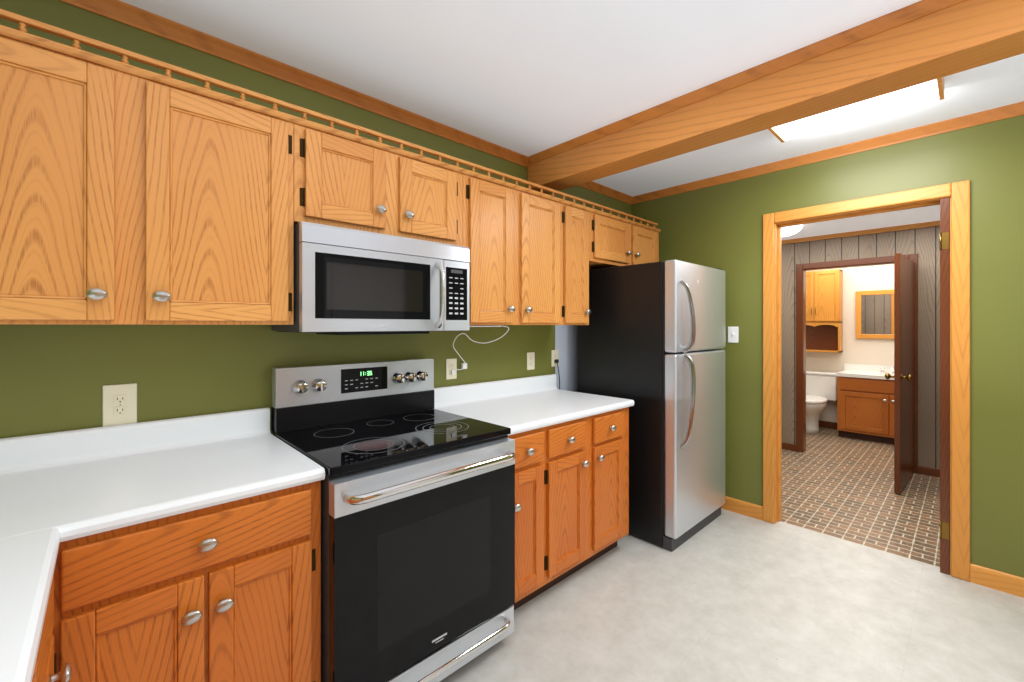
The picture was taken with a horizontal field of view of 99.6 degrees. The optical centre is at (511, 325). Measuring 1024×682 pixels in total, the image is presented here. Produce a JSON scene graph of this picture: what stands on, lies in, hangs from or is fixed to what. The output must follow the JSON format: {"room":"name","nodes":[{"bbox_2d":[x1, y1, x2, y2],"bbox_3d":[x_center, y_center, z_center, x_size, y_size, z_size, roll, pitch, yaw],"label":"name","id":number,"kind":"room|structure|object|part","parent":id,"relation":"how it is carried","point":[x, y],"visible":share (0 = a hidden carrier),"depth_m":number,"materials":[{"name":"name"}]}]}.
{"room":"kitchen","nodes":[
{"label":"kitchen","id":0,"kind":"room"},
{"bbox_2d":[0,0,630,438],"bbox_3d":[-0.475,0.122,2.397,4.260,2.440,0.120,0,0,-43],"label":"wall","id":1,"kind":"structure","parent":0,"point":[54,378],"depth_m":1.65,"materials":[{"name":"green paint"}]},
{"bbox_2d":[0,17,135,324],"bbox_3d":[-1.416,-0.379,1.191,0.537,0.753,0.336,0,0,-43],"label":"upper cabinet","id":2,"kind":"object","parent":1,"relation":"attached to","point":[131,195],"depth_m":1.17,"materials":[{"name":"brown wood"}]},
{"bbox_3d":[-1.288,-0.369,1.093,0.417,0.709,0.019,0,0,-43],"label":"door","id":3,"kind":"part","parent":2,"relation":"part of","materials":[{"name":"brown wood"}]},
{"bbox_3d":[-1.146,-0.087,1.193,0.045,0.034,0.032,0,0,-43],"label":"door knob","id":4,"kind":"part","parent":2,"relation":"part of","materials":[{"name":"silver metal"}]},
{"bbox_2d":[102,383,136,426],"bbox_3d":[-1.346,0.272,1.486,0.088,0.140,0.009,0,0,-43],"label":"electrical outlet","id":5,"kind":"object","parent":1,"relation":"attached to","point":[119,404],"visible":1,"depth_m":1.48,"materials":[{"name":"beige plastic"}]},
{"bbox_2d":[136,61,299,324],"bbox_3d":[-1.058,-0.379,1.529,0.446,0.753,0.336,0,0,-43],"label":"upper cabinet","id":6,"kind":"object","parent":1,"relation":"attached to","point":[218,174],"depth_m":1.39,"materials":[{"name":"brown wood"}]},
{"bbox_3d":[-1.044,-0.087,1.289,0.045,0.034,0.032,0,0,-43],"label":"door knob","id":7,"kind":"part","parent":6,"relation":"part of","materials":[{"name":"silver metal"}]},
{"bbox_3d":[-0.945,-0.369,1.417,0.390,0.709,0.019,0,0,-43],"label":"door","id":8,"kind":"part","parent":6,"relation":"part of","materials":[{"name":"brown wood"}]},
{"bbox_2d":[300,113,399,235],"bbox_3d":[-0.755,-0.568,1.815,0.385,0.376,0.336,0,0,-43],"label":"upper cabinet","id":9,"kind":"object","parent":1,"relation":"attached to","point":[348,180],"depth_m":1.70,"materials":[{"name":"brown wood"}]},
{"bbox_3d":[-0.646,-0.564,1.700,0.316,0.321,0.019,0,0,-43],"label":"door","id":10,"kind":"part","parent":9,"relation":"part of","materials":[{"name":"brown wood"}]},
{"bbox_2d":[272,221,469,334],"bbox_3d":[-0.579,-0.167,1.903,0.750,0.410,0.448,0,0,-43],"label":"microwave","id":11,"kind":"object","parent":9,"relation":"attached to","point":[347,281],"visible":0.98,"depth_m":1.72,"materials":[{"name":"silver metal"}]},
{"bbox_3d":[-0.536,-0.137,1.749,0.599,0.319,0.034,0,0,-43],"label":"door","id":12,"kind":"part","parent":11,"relation":"part of","materials":[{"name":"silver metal"}]},
{"bbox_3d":[-0.313,-0.135,1.894,0.028,0.301,0.070,0,0,-43],"label":"handle","id":13,"kind":"part","parent":11,"relation":"part of","materials":[{"name":"silver metal"}]},
{"bbox_3d":[-0.263,-0.137,2.007,0.146,0.319,0.033,0,0,-43],"label":"panel","id":14,"kind":"part","parent":11,"relation":"part of","materials":[{"name":"silver metal"}]},
{"bbox_3d":[-0.536,-0.475,1.769,0.045,0.034,0.032,0,0,-43],"label":"door knob","id":15,"kind":"part","parent":9,"relation":"part of","materials":[{"name":"silver metal"}]},
{"bbox_2d":[400,145,467,246],"bbox_3d":[-0.478,-0.568,2.077,0.378,0.376,0.336,0,0,-43],"label":"upper cabinet","id":16,"kind":"object","parent":1,"relation":"attached to","point":[433,193],"depth_m":1.97,"materials":[{"name":"brown wood"}]},
{"bbox_3d":[-0.442,-0.475,1.857,0.045,0.034,0.032,0,0,-43],"label":"door knob","id":17,"kind":"part","parent":16,"relation":"part of","materials":[{"name":"silver metal"}]},
{"bbox_3d":[-0.375,-0.564,1.956,0.297,0.321,0.019,0,0,-43],"label":"door","id":18,"kind":"part","parent":16,"relation":"part of","materials":[{"name":"brown wood"}]},
{"bbox_2d":[446,358,456,379],"bbox_3d":[-0.340,0.244,2.435,0.072,0.116,0.009,0,0,-43],"label":"electrical outlet","id":19,"kind":"object","parent":1,"relation":"attached to","point":[451,364],"visible":1,"depth_m":2.43,"materials":[{"name":"beige plastic"}]},
{"bbox_2d":[451,325,508,374],"bbox_3d":[-0.197,0.136,2.423,0.390,0.276,0.206,0,0,-43],"label":"cord","id":20,"kind":"object","parent":19,"relation":"attached to","point":[464,365],"visible":0.94,"depth_m":2.43,"materials":[{"name":"white plastic"}]},
{"bbox_2d":[468,165,519,324],"bbox_3d":[-0.212,-0.379,2.328,0.353,0.753,0.336,0,0,-43],"label":"upper cabinet","id":21,"kind":"object","parent":1,"relation":"attached to","point":[493,203],"depth_m":2.22,"materials":[{"name":"brown wood"}]},
{"bbox_3d":[-0.102,-0.369,2.213,0.287,0.709,0.019,0,0,-43],"label":"door","id":22,"kind":"part","parent":21,"relation":"part of","materials":[{"name":"brown wood"}]},
{"bbox_3d":[-0.004,-0.087,2.272,0.045,0.034,0.032,0,0,-43],"label":"door knob","id":23,"kind":"part","parent":21,"relation":"part of","materials":[{"name":"silver metal"}]},
{"bbox_2d":[527,352,534,369],"bbox_3d":[0.126,0.236,2.876,0.072,0.116,0.009,0,0,-43],"label":"electrical outlet","id":24,"kind":"object","parent":1,"relation":"attached to","point":[530,360],"visible":1,"depth_m":2.87,"materials":[{"name":"beige plastic"}]},
{"bbox_2d":[520,181,567,324],"bbox_3d":[0.054,-0.379,2.580,0.379,0.753,0.336,0,0,-43],"label":"upper cabinet","id":25,"kind":"object","parent":1,"relation":"attached to","point":[543,217],"depth_m":2.48,"materials":[{"name":"brown wood"}]},
{"bbox_3d":[0.090,-0.087,2.360,0.045,0.034,0.032,0,0,-43],"label":"door knob","id":26,"kind":"part","parent":25,"relation":"part of","materials":[{"name":"silver metal"}]},
{"bbox_3d":[0.166,-0.369,2.467,0.322,0.709,0.019,0,0,-43],"label":"door","id":27,"kind":"part","parent":25,"relation":"part of","materials":[{"name":"brown wood"}]},
{"bbox_2d":[551,350,557,366],"bbox_3d":[0.303,0.230,3.043,0.072,0.116,0.009,0,0,-43],"label":"electrical outlet","id":28,"kind":"object","parent":1,"relation":"attached to","point":[554,354],"visible":0.94,"depth_m":3.03,"materials":[{"name":"beige plastic"}]},
{"bbox_2d":[554,359,559,389],"bbox_3d":[0.326,0.515,3.042,0.056,0.554,0.024,0,0,-43],"label":"cord","id":29,"kind":"object","parent":28,"relation":"hanging from","point":[556,361],"visible":0.46,"depth_m":3.03,"materials":[{"name":"black plastic"}]},
{"bbox_2d":[555,325,577,390],"bbox_3d":[0.412,0.239,3.152,0.295,0.485,0.002,0,0,-43],"label":"wall","id":30,"kind":"structure","parent":1,"relation":"attached to","point":[566,341],"depth_m":3.14,"materials":[{"name":"grey"}]},
{"bbox_2d":[568,197,595,324],"bbox_3d":[0.294,-0.379,2.806,0.280,0.753,0.336,0,0,-43],"label":"upper cabinet","id":31,"kind":"object","parent":30,"relation":"attached to","point":[581,218],"depth_m":2.71,"materials":[{"name":"brown wood"}]},
{"bbox_3d":[0.401,-0.369,2.689,0.229,0.709,0.019,0,0,-43],"label":"door","id":32,"kind":"part","parent":31,"relation":"part of","materials":[{"name":"brown wood"}]},
{"bbox_3d":[0.479,-0.087,2.728,0.045,0.034,0.032,0,0,-43],"label":"door knob","id":33,"kind":"part","parent":31,"relation":"part of","materials":[{"name":"silver metal"}]},
{"bbox_2d":[596,205,635,268],"bbox_3d":[0.571,-0.587,3.068,0.481,0.338,0.336,0,0,-43],"label":"upper cabinet","id":34,"kind":"object","parent":1,"relation":"attached to","point":[615,235],"depth_m":2.98,"materials":[{"name":"brown wood"}]},
{"bbox_3d":[0.687,-0.584,2.959,0.413,0.281,0.019,0,0,-43],"label":"door","id":35,"kind":"part","parent":34,"relation":"part of","materials":[{"name":"brown wood"}]},
{"bbox_3d":[0.827,-0.515,3.056,0.045,0.034,0.032,0,0,-43],"label":"door knob","id":36,"kind":"part","parent":34,"relation":"part of","materials":[{"name":"silver metal"}]},
{"bbox_2d":[119,0,1023,196],"bbox_3d":[0.837,-1.128,1.009,4.260,0.060,3.940,0,0,-43],"label":"ceiling","id":37,"kind":"structure","parent":0,"point":[528,78],"depth_m":1.77,"materials":[{"name":"white paint"}]},
{"bbox_2d":[59,0,529,167],"bbox_3d":[-0.862,-1.070,1.923,2.685,0.054,0.036,0,0,-43],"label":"crown molding","id":38,"kind":"structure","parent":37,"relation":"attached to","point":[138,18],"depth_m":1.80,"materials":[{"name":"brown wood"}]},
{"bbox_2d":[528,0,1023,193],"bbox_3d":[1.435,-0.998,1.574,0.175,0.200,3.700,0,0,-43],"label":"ceiling beam","id":39,"kind":"structure","parent":37,"relation":"attached to","point":[962,36],"depth_m":1.72,"materials":[{"name":"brown wood"}]},
{"bbox_2d":[528,0,965,163],"bbox_3d":[1.447,-1.076,1.560,0.232,0.042,3.663,0,0,-43],"label":"crown molding","id":40,"kind":"structure","parent":39,"relation":"attached to","point":[906,14],"depth_m":1.80,"materials":[{"name":"brown wood"}]},
{"bbox_2d":[768,77,943,142],"bbox_3d":[1.578,-1.050,2.033,0.423,0.094,0.630,0,0,-43],"label":"fluorescent light","id":41,"kind":"object","parent":37,"relation":"attached to","point":[928,91],"visible":0.46,"depth_m":2.03,"materials":[{"name":"white plastic"}]},
{"bbox_2d":[577,181,634,203],"bbox_3d":[0.619,-1.070,3.322,1.040,0.054,0.036,0,0,-43],"label":"crown molding","id":42,"kind":"structure","parent":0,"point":[593,186],"depth_m":3.47,"materials":[{"name":"brown wood"}]},
{"bbox_2d":[440,427,1023,681],"bbox_3d":[1.911,1.372,2.492,7.860,0.060,4.620,0,0,-43],"label":"floor","id":43,"kind":"structure","parent":0,"point":[727,596],"depth_m":2.07,"materials":[{"name":"white plastic"}]},
{"bbox_2d":[0,598,55,681],"bbox_3d":[-0.395,0.911,-0.150,0.630,0.861,1.806,0,0,-43],"label":"base cabinet","id":44,"kind":"object","parent":43,"relation":"on","point":[25,631],"depth_m":0.64,"materials":[{"name":"brown wood"}]},
{"bbox_2d":[0,530,103,681],"bbox_3d":[-1.087,0.911,0.628,0.693,0.861,0.389,0,0,-43],"label":"base cabinet","id":45,"kind":"object","parent":43,"relation":"on","point":[70,571],"depth_m":0.97,"materials":[{"name":"brown wood"}]},
{"bbox_3d":[-0.891,0.691,0.856,0.032,0.034,0.045,0,0,-43],"label":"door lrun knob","id":46,"kind":"part","parent":45,"relation":"part of","materials":[{"name":"silver metal"}]},
{"bbox_3d":[-0.908,0.931,1.051,0.262,0.551,0.019,0,0,-43],"label":"door","id":47,"kind":"part","parent":45,"relation":"part of","materials":[{"name":"brown wood"}]},
{"bbox_3d":[-0.810,0.569,1.144,0.532,0.137,0.019,0,0,-43],"label":"drawer","id":48,"kind":"part","parent":45,"relation":"part of","materials":[{"name":"brown wood"}]},
{"bbox_2d":[104,438,324,681],"bbox_3d":[-1.006,0.911,1.377,0.565,0.861,0.628,0,0,-43],"label":"base cabinet","id":49,"kind":"object","parent":43,"relation":"on","point":[184,549],"depth_m":1.18,"materials":[{"name":"brown wood"}]},
{"bbox_3d":[-0.817,0.741,1.102,0.045,0.034,0.032,0,0,-43],"label":"door knob","id":50,"kind":"part","parent":49,"relation":"part of","materials":[{"name":"silver metal"}]},
{"bbox_3d":[-0.792,0.569,1.125,0.045,0.034,0.032,0,0,-43],"label":"drawer knob","id":51,"kind":"part","parent":49,"relation":"part of","materials":[{"name":"silver metal"}]},
{"bbox_3d":[-0.766,0.741,1.150,0.045,0.034,0.032,0,0,-43],"label":"door knob","id":52,"kind":"part","parent":49,"relation":"part of","materials":[{"name":"silver metal"}]},
{"bbox_3d":[-0.711,0.931,1.237,0.260,0.551,0.019,0,0,-43],"label":"door","id":53,"kind":"part","parent":49,"relation":"part of","materials":[{"name":"brown wood"}]},
{"bbox_2d":[272,358,514,681],"bbox_3d":[-0.469,0.758,1.782,0.759,1.168,0.743,0,0,-43],"label":"stove","id":54,"kind":"object","parent":43,"relation":"on","point":[417,546],"visible":0.96,"depth_m":1.58,"materials":[{"name":"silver metal"}]},
{"bbox_2d":[275,409,510,476],"bbox_3d":[-0.478,0.449,1.792,0.759,0.026,0.580,0,0,-43],"label":"cooktop","id":55,"kind":"object","parent":54,"relation":"in","point":[345,449],"depth_m":1.70,"materials":[{"name":"black glass"}]},
{"bbox_3d":[-0.276,0.825,1.578,0.753,0.690,0.045,0,0,-43],"label":"oven door","id":56,"kind":"part","parent":54,"relation":"part of","materials":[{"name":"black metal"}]},
{"bbox_3d":[-0.278,1.235,1.579,0.753,0.114,0.040,0,0,-43],"label":"drawer","id":57,"kind":"part","parent":54,"relation":"part of","materials":[{"name":"silver metal"}]},
{"bbox_2d":[441,402,559,609],"bbox_3d":[-0.117,0.911,2.216,0.334,0.861,0.628,0,0,-43],"label":"base cabinet","id":58,"kind":"object","parent":43,"relation":"on","point":[537,440],"depth_m":2.02,"materials":[{"name":"brown wood"}]},
{"bbox_3d":[0.021,0.796,1.893,0.045,0.034,0.032,0,0,-43],"label":"door knob","id":59,"kind":"part","parent":58,"relation":"part of","materials":[{"name":"silver metal"}]},
{"bbox_3d":[0.081,0.569,1.950,0.045,0.034,0.032,0,0,-43],"label":"drawer knob","id":60,"kind":"part","parent":58,"relation":"part of","materials":[{"name":"silver metal"}]},
{"bbox_2d":[480,398,595,580],"bbox_3d":[0.049,0.911,2.373,0.419,0.861,0.628,0,0,-43],"label":"base cabinet","id":61,"kind":"object","parent":43,"relation":"on","point":[577,427],"depth_m":2.23,"materials":[{"name":"brown wood"}]},
{"bbox_3d":[0.063,0.569,1.969,0.226,0.137,0.019,0,0,-43],"label":"drawer","id":62,"kind":"part","parent":61,"relation":"part of","materials":[{"name":"brown wood"}]},
{"bbox_3d":[0.063,0.931,1.969,0.226,0.551,0.019,0,0,-43],"label":"door","id":63,"kind":"part","parent":61,"relation":"part of","materials":[{"name":"brown wood"}]},
{"bbox_3d":[0.277,0.569,2.170,0.289,0.137,0.019,0,0,-43],"label":"drawer","id":64,"kind":"part","parent":61,"relation":"part of","materials":[{"name":"brown wood"}]},
{"bbox_3d":[0.277,0.931,2.170,0.289,0.551,0.019,0,0,-43],"label":"door","id":65,"kind":"part","parent":61,"relation":"part of","materials":[{"name":"brown wood"}]},
{"bbox_3d":[0.295,0.569,2.152,0.045,0.034,0.032,0,0,-43],"label":"drawer knob","id":66,"kind":"part","parent":61,"relation":"part of","materials":[{"name":"silver metal"}]},
{"bbox_3d":[0.377,0.711,2.229,0.045,0.034,0.032,0,0,-43],"label":"door knob","id":67,"kind":"part","parent":61,"relation":"part of","materials":[{"name":"silver metal"}]},
{"bbox_2d":[520,390,633,558],"bbox_3d":[0.348,0.911,2.656,0.405,0.861,0.628,0,0,-43],"label":"base cabinet","id":68,"kind":"object","parent":43,"relation":"on","point":[612,418],"depth_m":2.45,"materials":[{"name":"brown wood"}]},
{"bbox_3d":[0.476,0.711,2.324,0.045,0.034,0.032,0,0,-43],"label":"door knob","id":69,"kind":"part","parent":68,"relation":"part of","materials":[{"name":"silver metal"}]},
{"bbox_3d":[0.541,0.569,2.420,0.286,0.137,0.019,0,0,-43],"label":"drawer","id":70,"kind":"part","parent":68,"relation":"part of","materials":[{"name":"brown wood"}]},
{"bbox_3d":[0.541,0.931,2.420,0.286,0.551,0.019,0,0,-43],"label":"door","id":71,"kind":"part","parent":68,"relation":"part of","materials":[{"name":"brown wood"}]},
{"bbox_3d":[0.559,0.569,2.401,0.045,0.034,0.032,0,0,-43],"label":"drawer knob","id":72,"kind":"part","parent":68,"relation":"part of","materials":[{"name":"silver metal"}]},
{"bbox_2d":[578,260,724,551],"bbox_3d":[1.013,0.471,3.032,0.760,1.742,0.801,0,0,-43],"label":"fridge","id":73,"kind":"object","parent":43,"relation":"on","point":[651,337],"visible":0.96,"depth_m":2.71,"materials":[{"name":"black"}]},
{"bbox_3d":[1.210,0.716,2.823,0.758,1.089,0.076,0,0,-43],"label":"door","id":74,"kind":"part","parent":73,"relation":"part of","materials":[{"name":"silver metal"}]},
{"bbox_2d":[664,260,724,352],"bbox_3d":[1.210,-0.115,2.823,0.758,0.551,0.076,0,0,-43],"label":"freezer","id":75,"kind":"object","parent":73,"relation":"in","point":[706,285],"depth_m":2.72,"materials":[{"name":"silver metal"}]},
{"bbox_2d":[806,370,836,433],"bbox_3d":[3.785,0.973,5.486,0.760,0.738,0.490,0,0,-43],"label":"toilet","id":76,"kind":"object","parent":43,"relation":"on","point":[821,388],"visible":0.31,"depth_m":5.47,"materials":[{"name":"white ceramic"}]},
{"bbox_2d":[836,363,893,444],"bbox_3d":[4.398,0.912,5.009,0.542,0.860,0.965,0,0,-43],"label":"bathroom vanity","id":77,"kind":"object","parent":43,"relation":"on","point":[865,401],"visible":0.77,"depth_m":5.03,"materials":[{"name":"brown wood"}]},
{"bbox_3d":[4.074,1.004,5.010,0.018,0.445,0.438,0,0,-43],"label":"door","id":78,"kind":"part","parent":77,"relation":"part of","materials":[{"name":"brown wood"}]},
{"bbox_3d":[4.227,0.697,4.848,0.018,0.130,0.885,0,0,-43],"label":"false drawer","id":79,"kind":"part","parent":77,"relation":"part of","materials":[{"name":"brown wood"}]},
{"bbox_2d":[880,366,893,374],"bbox_3d":[4.489,0.526,5.096,0.143,0.087,0.244,0,0,-43],"label":"faucet","id":80,"kind":"object","parent":77,"relation":"on","point":[882,369],"depth_m":5.14,"materials":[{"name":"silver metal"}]},
{"bbox_2d":[631,115,1023,577],"bbox_3d":[2.341,0.122,2.430,0.120,2.440,3.700,0,0,-43],"label":"wall","id":81,"kind":"structure","parent":0,"point":[720,226],"depth_m":2.35,"materials":[{"name":"green paint"}]},
{"bbox_2d":[636,221,660,263],"bbox_3d":[0.902,-0.587,3.381,0.430,0.338,0.336,0,0,-43],"label":"upper cabinet","id":82,"kind":"object","parent":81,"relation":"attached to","point":[647,237],"depth_m":3.27,"materials":[{"name":"brown wood"}]},
{"bbox_3d":[0.913,-0.515,3.137,0.045,0.034,0.032,0,0,-43],"label":"door knob","id":83,"kind":"part","parent":82,"relation":"part of","materials":[{"name":"silver metal"}]},
{"bbox_3d":[0.997,-0.584,3.252,0.343,0.281,0.019,0,0,-43],"label":"door","id":84,"kind":"part","parent":82,"relation":"part of","materials":[{"name":"brown wood"}]},
{"bbox_2d":[728,327,737,342],"bbox_3d":[1.594,0.066,3.122,0.016,0.116,0.072,0,0,-43],"label":"switch plate","id":85,"kind":"object","parent":81,"relation":"attached to","point":[732,334],"visible":1,"depth_m":3.12,"materials":[{"name":"white plastic"}]},
{"bbox_2d":[721,496,762,520],"bbox_3d":[1.376,1.295,3.355,0.014,0.094,1.029,0,0,-43],"label":"baseboard","id":86,"kind":"structure","parent":81,"relation":"attached to","point":[752,510],"depth_m":3.06,"materials":[{"name":"brown wood"}]},
{"bbox_2d":[631,101,1023,204],"bbox_3d":[2.263,-1.070,2.398,0.036,0.054,3.639,0,0,-43],"label":"crown molding","id":87,"kind":"structure","parent":81,"relation":"attached to","point":[1017,109],"depth_m":2.61,"materials":[{"name":"brown wood"}]},
{"bbox_2d":[763,180,969,580],"bbox_3d":[2.108,0.289,2.664,0.140,2.105,0.980,0,0,-43],"label":"door frame","id":88,"kind":"structure","parent":81,"relation":"attached to","point":[958,193],"depth_m":2.40,"materials":[{"name":"brown wood"}]},
{"bbox_2d":[940,232,948,539],"bbox_3d":[2.336,0.325,2.338,0.009,1.655,0.036,0,0,-43],"label":"doorway jamb hinges","id":89,"kind":"object","parent":81,"relation":"attached to","point":[944,244],"visible":1,"depth_m":2.34,"materials":[{"name":"gold metal"}]},
{"bbox_2d":[940,198,949,574],"bbox_3d":[2.354,0.327,2.352,0.038,2.030,0.038,0,0,-43],"label":"door","id":90,"kind":"structure","parent":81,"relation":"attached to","point":[944,386],"depth_m":2.34,"materials":[{"name":"brown wood"}]},
{"bbox_2d":[970,563,1023,597],"bbox_3d":[2.973,1.295,1.665,0.014,0.094,1.660,0,0,-43],"label":"baseboard","id":91,"kind":"structure","parent":81,"relation":"attached to","point":[998,580],"depth_m":2.19,"materials":[{"name":"brown wood"}]},
{"bbox_2d":[806,264,893,422],"bbox_3d":[4.581,0.207,5.302,0.120,2.270,2.240,0,0,-43],"label":"wall","id":92,"kind":"structure","parent":0,"point":[869,351],"depth_m":5.47,"materials":[{"name":"white paint"}]},
{"bbox_2d":[806,269,842,352],"bbox_3d":[3.986,-0.183,5.683,0.217,1.050,0.540,0,0,-43],"label":"upper cabinet","id":93,"kind":"object","parent":92,"relation":"attached to","point":[824,310],"visible":0.67,"depth_m":5.59,"materials":[{"name":"brown wood"}]},
{"bbox_3d":[3.843,-0.378,5.732,0.017,0.645,0.264,0,0,-43],"label":"door","id":94,"kind":"part","parent":93,"relation":"part of","materials":[{"name":"brown wood"}]},
{"bbox_3d":[4.027,-0.378,5.537,0.017,0.645,0.264,0,0,-43],"label":"door","id":95,"kind":"part","parent":93,"relation":"part of","materials":[{"name":"brown wood"}]},
{"bbox_2d":[819,420,836,428],"bbox_3d":[4.055,1.300,5.762,0.012,0.085,0.610,0,0,-43],"label":"baseboard","id":96,"kind":"structure","parent":92,"relation":"attached to","point":[828,424],"depth_m":5.67,"materials":[{"name":"brown wood"}]},
{"bbox_2d":[856,289,893,338],"bbox_3d":[4.574,-0.136,5.200,0.024,0.595,0.700,0,0,-43],"label":"bathroom mirror","id":97,"kind":"object","parent":92,"relation":"attached to","point":[874,314],"visible":0.54,"depth_m":5.32,"materials":[{"name":"brown wood"}]},
{"bbox_2d":[782,226,939,468],"bbox_3d":[3.427,0.207,4.281,0.100,2.270,3.860,0,0,-43],"label":"wall","id":98,"kind":"structure","parent":0,"point":[923,244],"depth_m":3.96,"materials":[{"name":"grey wood"}]},
{"bbox_2d":[782,442,795,450],"bbox_3d":[2.546,1.307,5.131,0.012,0.070,1.415,0,0,-43],"label":"baseboard","id":99,"kind":"structure","parent":98,"relation":"attached to","point":[788,446],"depth_m":4.66,"materials":[{"name":"brown wood"}]},
{"bbox_2d":[796,254,917,472],"bbox_3d":[3.393,0.344,4.305,0.118,1.995,0.950,0,0,-43],"label":"door frame","id":100,"kind":"structure","parent":98,"relation":"attached to","point":[799,347],"depth_m":4.57,"materials":[{"name":"brown wood"}]},
{"bbox_2d":[782,221,939,243],"bbox_3d":[3.386,-0.905,4.243,0.012,0.045,3.860,0,0,-43],"label":"trim","id":101,"kind":"structure","parent":98,"relation":"attached to","point":[876,230],"depth_m":4.20,"materials":[{"name":"brown wood"}]},
{"bbox_2d":[885,253,913,493],"bbox_3d":[3.338,0.378,3.695,0.786,1.905,0.167,0,0,-43],"label":"door leaf","id":102,"kind":"structure","parent":98,"relation":"in","point":[903,376],"depth_m":3.52,"materials":[{"name":"brown wood"}]},
{"bbox_3d":[3.068,0.412,3.508,0.055,0.053,0.067,0,0,-43],"label":"knob","id":103,"kind":"part","parent":102,"relation":"part of","materials":[{"name":"gold metal"}]},
{"bbox_3d":[3.133,0.412,3.433,0.055,0.053,0.067,0,0,-43],"label":"knob","id":104,"kind":"part","parent":102,"relation":"part of","materials":[{"name":"gold metal"}]},
{"bbox_2d":[918,466,939,476],"bbox_3d":[4.198,1.307,3.383,0.012,0.070,1.495,0,0,-43],"label":"baseboard","id":105,"kind":"structure","parent":98,"relation":"attached to","point":[934,472],"depth_m":3.87,"materials":[{"name":"brown wood"}]},
{"bbox_2d":[782,205,939,239],"bbox_3d":[3.281,-0.958,4.144,3.600,0.060,4.100,0,0,-43],"label":"ceiling","id":106,"kind":"structure","parent":0,"point":[903,217],"depth_m":3.90,"materials":[{"name":"white paint"}]},
{"bbox_2d":[782,225,802,236],"bbox_3d":[2.565,-0.883,4.087,0.300,0.088,0.300,0,0,-43],"label":"hall light","id":107,"kind":"object","parent":106,"relation":"attached to","point":[789,230],"visible":0.58,"depth_m":3.98,"materials":[{"name":"white"}]}
]}

